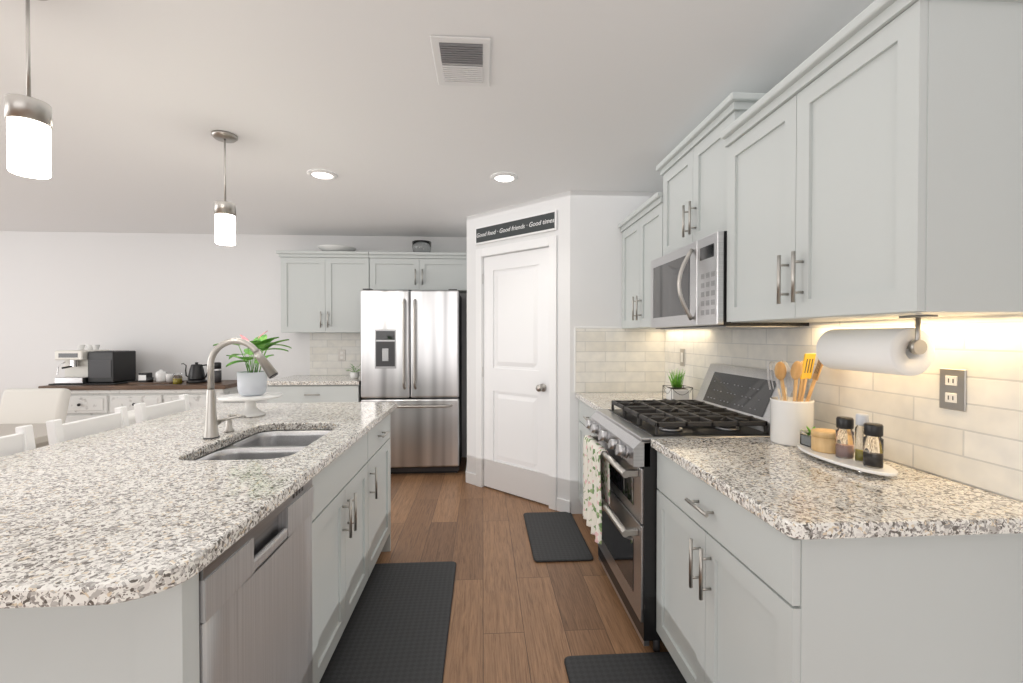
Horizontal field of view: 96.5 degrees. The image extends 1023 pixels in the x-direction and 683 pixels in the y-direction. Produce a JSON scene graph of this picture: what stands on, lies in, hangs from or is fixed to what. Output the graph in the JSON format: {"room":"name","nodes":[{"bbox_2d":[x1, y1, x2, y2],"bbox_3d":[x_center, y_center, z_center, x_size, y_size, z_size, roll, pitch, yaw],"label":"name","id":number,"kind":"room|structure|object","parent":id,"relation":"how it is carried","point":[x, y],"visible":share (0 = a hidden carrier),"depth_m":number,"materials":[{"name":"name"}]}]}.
{"room":"kitchen","nodes":[
{"label":"kitchen","id":0,"kind":"room"},
{"bbox_2d":[0,231,466,456],"bbox_3d":[-2.924,0.068,4.938,7.980,2.420,0.120,0,1,-4],"label":"wall","id":1,"kind":"structure","parent":0,"point":[169,303],"depth_m":4.82,"materials":[{"name":"white paint"}]},
{"bbox_2d":[276,250,369,332],"bbox_3d":[-1.902,-0.500,4.747,0.902,0.816,0.373,0,1,-4],"label":"upper cabinet","id":2,"kind":"object","parent":1,"relation":"attached to","point":[320,291],"visible":0.96,"depth_m":4.60,"materials":[{"name":"grey paint"}]},
{"bbox_2d":[317,244,355,250],"bbox_3d":[-1.811,-0.940,4.746,0.380,0.062,0.380,0,1,-4],"label":"platter","id":3,"kind":"object","parent":2,"relation":"on","point":[329,247],"visible":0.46,"depth_m":4.62,"materials":[{"name":"white ceramic"}]},
{"bbox_2d":[310,333,360,374],"bbox_3d":[-1.827,0.136,4.943,0.690,0.456,0.008,0,1,-4],"label":"backsplash","id":4,"kind":"structure","parent":1,"relation":"attached to","point":[325,348],"depth_m":4.93,"materials":[{"name":"tile"}]},
{"bbox_2d":[338,350,345,360],"bbox_3d":[-1.832,0.148,4.935,0.075,0.120,0.008,0,1,-4],"label":"electrical outlet","id":5,"kind":"object","parent":4,"relation":"attached to","point":[341,355],"visible":1,"depth_m":4.93,"materials":[{"name":"beige plastic"}]},
{"bbox_2d":[369,251,466,292],"bbox_3d":[-0.951,-0.717,4.803,0.996,0.383,0.373,0,1,-4],"label":"upper cabinet","id":6,"kind":"object","parent":1,"relation":"attached to","point":[409,271],"visible":0.81,"depth_m":4.66,"materials":[{"name":"grey paint"}]},
{"bbox_2d":[412,240,430,251],"bbox_3d":[-0.943,-0.977,4.800,0.200,0.135,0.200,0,1,-4],"label":"glass bowl","id":7,"kind":"object","parent":6,"relation":"on","point":[421,245],"visible":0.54,"depth_m":4.72,"materials":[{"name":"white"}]},
{"bbox_2d":[0,0,874,236],"bbox_3d":[-2.663,-1.144,0.747,8.380,0.100,8.650,0,1,-4],"label":"ceiling","id":8,"kind":"structure","parent":0,"point":[143,99],"depth_m":2.10,"materials":[{"name":"white paint"}]},
{"bbox_2d":[4,0,52,178],"bbox_3d":[-1.481,-0.807,1.401,0.124,0.586,0.124,0,1,-4],"label":"pendant light","id":9,"kind":"object","parent":8,"relation":"hanging from","point":[29,122],"visible":1,"depth_m":1.38,"materials":[{"name":"white glass"}]},
{"bbox_2d":[211,130,237,245],"bbox_3d":[-1.548,-0.820,2.469,0.124,0.586,0.124,0,1,-4],"label":"pendant light","id":10,"kind":"object","parent":8,"relation":"hanging from","point":[225,217],"visible":1,"depth_m":2.44,"materials":[{"name":"white glass"}]},
{"bbox_2d":[307,169,337,179],"bbox_3d":[-1.264,-1.113,3.054,0.190,0.014,0.190,0,1,-4],"label":"recessed light","id":11,"kind":"object","parent":8,"relation":"in","point":[321,174],"visible":1,"depth_m":3.04,"materials":[{"name":"white plastic"}]},
{"bbox_2d":[430,35,490,86],"bbox_3d":[-0.194,-1.099,1.809,0.220,0.012,0.320,0,1,-4],"label":"ceiling vent","id":12,"kind":"object","parent":8,"relation":"in","point":[461,61],"visible":1,"depth_m":1.78,"materials":[{"name":"white"}]},
{"bbox_2d":[490,172,517,182],"bbox_3d":[-0.048,-1.114,3.110,0.190,0.014,0.190,0,1,-4],"label":"recessed light","id":13,"kind":"object","parent":8,"relation":"in","point":[504,177],"visible":0.98,"depth_m":3.10,"materials":[{"name":"white plastic"}]},
{"bbox_2d":[467,191,569,500],"bbox_3d":[0.052,0.081,3.829,1.126,2.420,0.110,1,1,41],"label":"wall","id":14,"kind":"structure","parent":0,"point":[559,203],"depth_m":3.50,"materials":[{"name":"white paint"}]},
{"bbox_2d":[466,465,471,483],"bbox_3d":[-0.424,1.232,4.561,0.038,0.100,0.972,0,1,-4],"label":"baseboard","id":15,"kind":"structure","parent":14,"relation":"attached to","point":[468,475],"depth_m":4.14,"materials":[{"name":"white wood"}]},
{"bbox_2d":[475,210,556,244],"bbox_3d":[0.013,-0.928,3.763,0.880,0.150,0.018,1,1,41],"label":"sign","id":16,"kind":"object","parent":14,"relation":"attached to","point":[526,229],"visible":1,"depth_m":3.72,"materials":[{"name":"black wood"}]},
{"bbox_2d":[477,219,553,237],"bbox_3d":[0.010,-0.930,3.753,0.844,0.036,0.001,1,1,41],"label":"lettering","id":17,"kind":"object","parent":16,"relation":"attached to","point":[515,227],"visible":1,"depth_m":3.73,"materials":[{"name":"white paint"}]},
{"bbox_2d":[484,247,548,504],"bbox_3d":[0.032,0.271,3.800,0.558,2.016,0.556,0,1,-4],"label":"pantry door","id":18,"kind":"structure","parent":14,"relation":"in","point":[516,373],"depth_m":3.78,"materials":[{"name":"white wood"}]},
{"bbox_2d":[476,235,556,509],"bbox_3d":[0.051,0.239,3.820,0.878,2.103,0.126,1,1,41],"label":"door frame","id":19,"kind":"structure","parent":14,"relation":"attached to","point":[550,242],"depth_m":3.64,"materials":[{"name":"white wood"}]},
{"bbox_2d":[376,457,668,682],"bbox_3d":[-2.663,1.356,0.776,8.380,0.060,8.650,0,1,-4],"label":"floor","id":20,"kind":"structure","parent":0,"point":[519,614],"depth_m":2.44,"materials":[{"name":"brown wood"}]},
{"bbox_2d":[0,425,35,456],"bbox_3d":[-1.646,0.817,1.570,0.400,0.999,0.400,0,1,-4],"label":"stool","id":21,"kind":"object","parent":20,"relation":"on","point":[22,439],"visible":0.12,"depth_m":1.69,"materials":[{"name":"white paint"}]},
{"bbox_2d":[0,423,63,447],"bbox_3d":[-3.615,0.928,2.540,1.800,0.755,0.960,0,1,-4],"label":"dining table","id":22,"kind":"object","parent":20,"relation":"on","point":[40,434],"depth_m":2.78,"materials":[{"name":"beige wood"}]},
{"bbox_2d":[0,388,70,423],"bbox_3d":[-3.769,0.837,3.389,0.480,0.919,0.616,0,1,-4],"label":"dining chair","id":23,"kind":"object","parent":20,"relation":"on","point":[28,405],"visible":0.4,"depth_m":3.58,"materials":[{"name":"white fabric"}]},
{"bbox_2d":[46,406,128,444],"bbox_3d":[-1.675,0.812,2.029,0.400,0.999,0.400,0,1,-4],"label":"stool","id":24,"kind":"object","parent":20,"relation":"on","point":[58,431],"visible":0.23,"depth_m":1.97,"materials":[{"name":"white paint"}]},
{"bbox_2d":[127,410,135,424],"bbox_3d":[-2.392,0.845,2.666,0.616,0.919,0.480,0,1,-4],"label":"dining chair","id":25,"kind":"object","parent":20,"relation":"on","point":[131,417],"depth_m":2.51,"materials":[{"name":"white wood"}]},
{"bbox_2d":[38,380,244,422],"bbox_3d":[-3.549,0.845,4.521,1.660,0.875,0.521,0,1,-4],"label":"sideboard","id":26,"kind":"object","parent":20,"relation":"on","point":[87,401],"visible":0.27,"depth_m":4.28,"materials":[{"name":"paint"}]},
{"bbox_2d":[48,345,137,384],"bbox_3d":[-4.056,0.221,4.452,0.600,0.374,0.391,0,1,-4],"label":"espresso machine","id":27,"kind":"object","parent":26,"relation":"on","point":[93,365],"visible":0.98,"depth_m":4.37,"materials":[{"name":"black metal"}]},
{"bbox_2d":[128,370,184,383],"bbox_3d":[-3.488,0.342,4.495,0.400,0.130,0.220,0,1,-4],"label":"tray","id":28,"kind":"object","parent":26,"relation":"on","point":[162,377],"visible":0.96,"depth_m":4.46,"materials":[{"name":"brown wood"}]},
{"bbox_2d":[173,373,181,383],"bbox_3d":[-3.238,0.359,4.431,0.076,0.097,0.075,0,1,-4],"label":"jar","id":29,"kind":"object","parent":26,"relation":"on","point":[177,378],"visible":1,"depth_m":4.41,"materials":[{"name":"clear glass"}]},
{"bbox_2d":[182,362,206,383],"bbox_3d":[-3.125,0.305,4.517,0.269,0.203,0.170,0,1,-4],"label":"kettle","id":30,"kind":"object","parent":26,"relation":"on","point":[196,374],"visible":0.98,"depth_m":4.47,"materials":[{"name":"black metal"}]},
{"bbox_2d":[214,362,221,382],"bbox_3d":[-2.930,0.306,4.550,0.074,0.200,0.073,0,1,-4],"label":"coffee grinder","id":31,"kind":"object","parent":26,"relation":"on","point":[217,373],"visible":0.88,"depth_m":4.52,"materials":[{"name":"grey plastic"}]},
{"bbox_2d":[0,476,319,682],"bbox_3d":[-0.975,0.883,1.187,0.650,0.876,0.659,0,1,-4],"label":"base cabinet","id":32,"kind":"object","parent":20,"relation":"on","point":[153,638],"depth_m":0.87,"materials":[{"name":"grey paint"}]},
{"bbox_2d":[0,402,396,608],"bbox_3d":[-1.229,0.418,1.827,1.135,0.037,2.170,0,1,-4],"label":"countertop","id":33,"kind":"structure","parent":32,"relation":"on","point":[139,510],"depth_m":1.19,"materials":[{"name":"stone"}]},
{"bbox_2d":[224,413,246,431],"bbox_3d":[-1.220,0.357,2.017,0.095,0.079,0.041,0,1,-4],"label":"soap dispenser","id":34,"kind":"object","parent":33,"relation":"on","point":[229,427],"visible":0.85,"depth_m":2.01,"materials":[{"name":"silver metal"}]},
{"bbox_2d":[203,338,277,438],"bbox_3d":[-1.127,0.192,1.917,0.299,0.412,0.093,0,1,-4],"label":"faucet","id":35,"kind":"object","parent":33,"relation":"on","point":[212,423],"visible":0.98,"depth_m":1.89,"materials":[{"name":"silver metal"}]},
{"bbox_2d":[213,331,291,417],"bbox_3d":[-1.366,0.167,2.443,0.358,0.450,0.348,0,1,-4],"label":"potted plant","id":36,"kind":"object","parent":33,"relation":"on","point":[251,386],"visible":0.85,"depth_m":2.38,"materials":[{"name":"white ceramic"}]},
{"bbox_2d":[193,430,331,460],"bbox_3d":[-0.990,0.540,1.893,0.430,0.204,0.700,0,1,-4],"label":"sink basin","id":37,"kind":"object","parent":33,"relation":"in","point":[272,444],"visible":0.19,"depth_m":2.01,"materials":[{"name":"silver metal"}]},
{"bbox_2d":[199,479,313,682],"bbox_3d":[-0.952,0.880,1.213,0.620,0.862,0.596,0,1,-4],"label":"dishwasher","id":38,"kind":"object","parent":32,"relation":"in","point":[255,604],"visible":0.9,"depth_m":1.19,"materials":[{"name":"grey metal"}]},
{"bbox_2d":[134,394,189,422],"bbox_3d":[-1.703,0.807,2.488,0.400,0.999,0.400,0,1,-4],"label":"stool","id":39,"kind":"object","parent":20,"relation":"on","point":[142,411],"visible":0.17,"depth_m":2.43,"materials":[{"name":"white paint"}]},
{"bbox_2d":[267,384,362,402],"bbox_3d":[-1.889,0.844,4.610,0.845,0.876,0.678,0,1,-4],"label":"base cabinet","id":40,"kind":"object","parent":20,"relation":"on","point":[317,393],"visible":0.21,"depth_m":4.31,"materials":[{"name":"grey paint"}]},
{"bbox_2d":[267,375,360,384],"bbox_3d":[-1.893,0.386,4.608,0.867,0.037,0.655,0,1,-4],"label":"countertop","id":41,"kind":"structure","parent":40,"relation":"on","point":[319,380],"depth_m":4.34,"materials":[{"name":"stone"}]},
{"bbox_2d":[347,365,359,378],"bbox_3d":[-1.554,0.294,4.523,0.188,0.148,0.183,0,1,-4],"label":"pot","id":42,"kind":"object","parent":41,"relation":"on","point":[354,375],"visible":0.94,"depth_m":4.50,"materials":[{"name":"white ceramic"}]},
{"bbox_2d":[316,429,371,679],"bbox_3d":[-1.020,0.875,1.893,0.650,0.876,0.755,0,1,-4],"label":"base cabinet","id":43,"kind":"object","parent":20,"relation":"on","point":[343,487],"depth_m":1.87,"materials":[{"name":"grey paint"}]},
{"bbox_2d":[372,414,390,569],"bbox_3d":[-1.061,0.868,2.549,0.650,0.876,0.560,0,1,-4],"label":"base cabinet","id":44,"kind":"object","parent":20,"relation":"on","point":[381,448],"depth_m":2.61,"materials":[{"name":"grey paint"}]},
{"bbox_2d":[319,561,455,682],"bbox_3d":[-0.517,1.306,1.917,0.485,0.014,1.520,0,1,-4],"label":"mat","id":45,"kind":"object","parent":20,"relation":"on","point":[396,629],"visible":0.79,"depth_m":2.06,"materials":[{"name":"rubber"}]},
{"bbox_2d":[360,289,461,473],"bbox_3d":[-0.981,0.389,4.620,0.925,1.785,0.706,0,1,-4],"label":"fridge","id":46,"kind":"object","parent":20,"relation":"on","point":[411,354],"visible":0.85,"depth_m":4.34,"materials":[{"name":"grey metal"}]},
{"bbox_2d":[523,512,592,561],"bbox_3d":[0.290,1.292,3.069,0.360,0.014,0.740,0,1,-4],"label":"mat","id":47,"kind":"object","parent":20,"relation":"on","point":[555,536],"visible":0.98,"depth_m":2.98,"materials":[{"name":"rubber"}]},
{"bbox_2d":[578,400,596,504],"bbox_3d":[0.827,0.862,3.058,0.678,0.876,0.775,0,1,-4],"label":"base cabinet","id":48,"kind":"object","parent":20,"relation":"on","point":[586,412],"visible":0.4,"depth_m":3.33,"materials":[{"name":"grey paint"}]},
{"bbox_2d":[575,392,665,409],"bbox_3d":[0.841,0.404,3.050,0.680,0.037,0.767,0,1,-4],"label":"countertop","id":49,"kind":"structure","parent":48,"relation":"on","point":[602,400],"depth_m":3.14,"materials":[{"name":"stone"}]},
{"bbox_2d":[662,369,692,399],"bbox_3d":[1.056,0.277,2.905,0.139,0.219,0.139,0,1,-4],"label":"wire basket","id":50,"kind":"object","parent":49,"relation":"on","point":[676,391],"visible":0.96,"depth_m":2.88,"materials":[{"name":"white ceramic"}]},
{"bbox_2d":[666,369,685,388],"bbox_3d":[1.053,0.232,2.909,0.117,0.130,0.125,0,1,-4],"label":"plant","id":51,"kind":"object","parent":50,"relation":"on","point":[676,383],"depth_m":2.90,"materials":[{"name":"green plant"}]},
{"bbox_2d":[666,387,689,399],"bbox_3d":[1.056,0.336,2.906,0.110,0.077,0.110,0,1,-4],"label":"pot","id":52,"kind":"object","parent":50,"relation":"on","point":[677,393],"depth_m":2.85,"materials":[{"name":"white ceramic"}]},
{"bbox_2d":[564,652,686,682],"bbox_3d":[0.473,1.310,1.508,0.470,0.014,0.800,0,1,-4],"label":"mat","id":53,"kind":"object","parent":20,"relation":"on","point":[654,667],"visible":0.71,"depth_m":1.82,"materials":[{"name":"rubber"}]},
{"bbox_2d":[583,364,808,651],"bbox_3d":[0.824,0.721,2.284,0.822,1.175,0.752,0,1,-4],"label":"range","id":54,"kind":"object","parent":20,"relation":"on","point":[620,488],"visible":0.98,"depth_m":2.10,"materials":[{"name":"silver metal"}]},
{"bbox_2d":[583,434,610,544],"bbox_3d":[0.437,0.763,2.417,0.066,0.459,0.381,0,1,-4],"label":"dish towel","id":55,"kind":"object","parent":54,"relation":"hanging from","point":[596,469],"depth_m":2.35,"materials":[{"name":"white fabric"}]},
{"bbox_2d":[656,451,1022,682],"bbox_3d":[0.925,0.880,1.492,0.678,0.876,0.832,0,1,-4],"label":"base cabinet","id":56,"kind":"object","parent":20,"relation":"on","point":[743,595],"visible":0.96,"depth_m":1.08,"materials":[{"name":"grey paint"}]},
{"bbox_2d":[651,437,1022,539],"bbox_3d":[0.940,0.422,1.473,0.680,0.037,0.862,0,1,-4],"label":"countertop","id":57,"kind":"structure","parent":56,"relation":"on","point":[794,492],"depth_m":1.22,"materials":[{"name":"stone"}]},
{"bbox_2d":[767,353,822,446],"bbox_3d":[1.107,0.222,1.797,0.215,0.355,0.159,0,1,-4],"label":"utensil crock","id":58,"kind":"object","parent":57,"relation":"on","point":[791,417],"visible":0.92,"depth_m":1.75,"materials":[{"name":"white ceramic"}]},
{"bbox_2d":[797,413,897,475],"bbox_3d":[1.098,0.316,1.515,0.150,0.172,0.380,0,1,-4],"label":"tray","id":59,"kind":"object","parent":57,"relation":"on","point":[836,446],"visible":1,"depth_m":1.46,"materials":[{"name":"white ceramic"}]},
{"bbox_2d":[854,413,869,462],"bbox_3d":[1.114,0.306,1.451,0.036,0.150,0.036,0,1,-4],"label":"oil bottle","id":60,"kind":"object","parent":59,"relation":"on","point":[861,418],"depth_m":1.44,"materials":[{"name":"clear glass"}]},
{"bbox_2d":[570,191,656,513],"bbox_3d":[0.798,0.085,3.493,0.730,2.420,0.110,0,1,-4],"label":"wall","id":61,"kind":"structure","parent":0,"point":[597,218],"depth_m":3.42,"materials":[{"name":"white paint"}]},
{"bbox_2d":[574,327,664,392],"bbox_3d":[0.813,0.135,3.434,0.692,0.493,0.010,0,1,-4],"label":"backsplash","id":62,"kind":"structure","parent":61,"relation":"attached to","point":[613,359],"depth_m":3.43,"materials":[{"name":"tile"}]},
{"bbox_2d":[689,399,1022,501],"bbox_3d":[1.376,0.113,1.075,0.120,2.420,8.370,0,1,-4],"label":"wall","id":63,"kind":"structure","parent":0,"point":[952,480],"depth_m":1.33,"materials":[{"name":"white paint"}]},
{"bbox_2d":[618,192,662,328],"bbox_3d":[1.002,-0.484,3.054,0.373,0.783,0.775,0,1,-4],"label":"upper cabinet","id":64,"kind":"object","parent":63,"relation":"attached to","point":[641,226],"visible":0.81,"depth_m":3.03,"materials":[{"name":"grey paint"}]},
{"bbox_2d":[656,92,765,254],"bbox_3d":[1.050,-0.749,2.282,0.373,0.545,0.822,0,1,-4],"label":"upper cabinet","id":65,"kind":"object","parent":63,"relation":"attached to","point":[691,167],"visible":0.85,"depth_m":2.20,"materials":[{"name":"grey paint"}]},
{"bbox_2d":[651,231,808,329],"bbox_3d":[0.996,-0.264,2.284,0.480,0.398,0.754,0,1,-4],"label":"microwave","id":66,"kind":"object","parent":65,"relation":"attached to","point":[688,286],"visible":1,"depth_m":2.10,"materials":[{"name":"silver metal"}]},
{"bbox_2d":[665,314,1022,500],"bbox_3d":[1.255,0.159,1.974,0.008,0.478,2.980,0,1,-4],"label":"backsplash","id":67,"kind":"structure","parent":63,"relation":"attached to","point":[978,443],"depth_m":1.41,"materials":[{"name":"tile"}]},
{"bbox_2d":[680,348,684,365],"bbox_3d":[1.174,0.109,3.141,0.008,0.120,0.075,0,1,-4],"label":"light switch","id":68,"kind":"object","parent":67,"relation":"attached to","point":[682,357],"visible":1,"depth_m":3.13,"materials":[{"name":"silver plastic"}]},
{"bbox_2d":[939,368,965,411],"bbox_3d":[1.287,0.140,1.335,0.008,0.120,0.075,0,1,-4],"label":"electrical outlet","id":69,"kind":"object","parent":67,"relation":"attached to","point":[952,392],"visible":1,"depth_m":1.33,"materials":[{"name":"silver metal"}]},
{"bbox_2d":[720,0,1022,322],"bbox_3d":[1.084,-0.466,1.468,0.408,0.783,0.869,0,1,-4],"label":"upper cabinet","id":70,"kind":"object","parent":63,"relation":"attached to","point":[875,160],"visible":1,"depth_m":1.15,"materials":[{"name":"grey paint"}]},
{"bbox_2d":[816,315,938,375],"bbox_3d":[1.114,0.012,1.404,0.136,0.168,0.363,0,1,-4],"label":"paper towel holder","id":71,"kind":"object","parent":70,"relation":"attached to","point":[904,351],"visible":1,"depth_m":1.32,"materials":[{"name":"white paper"}]}
]}

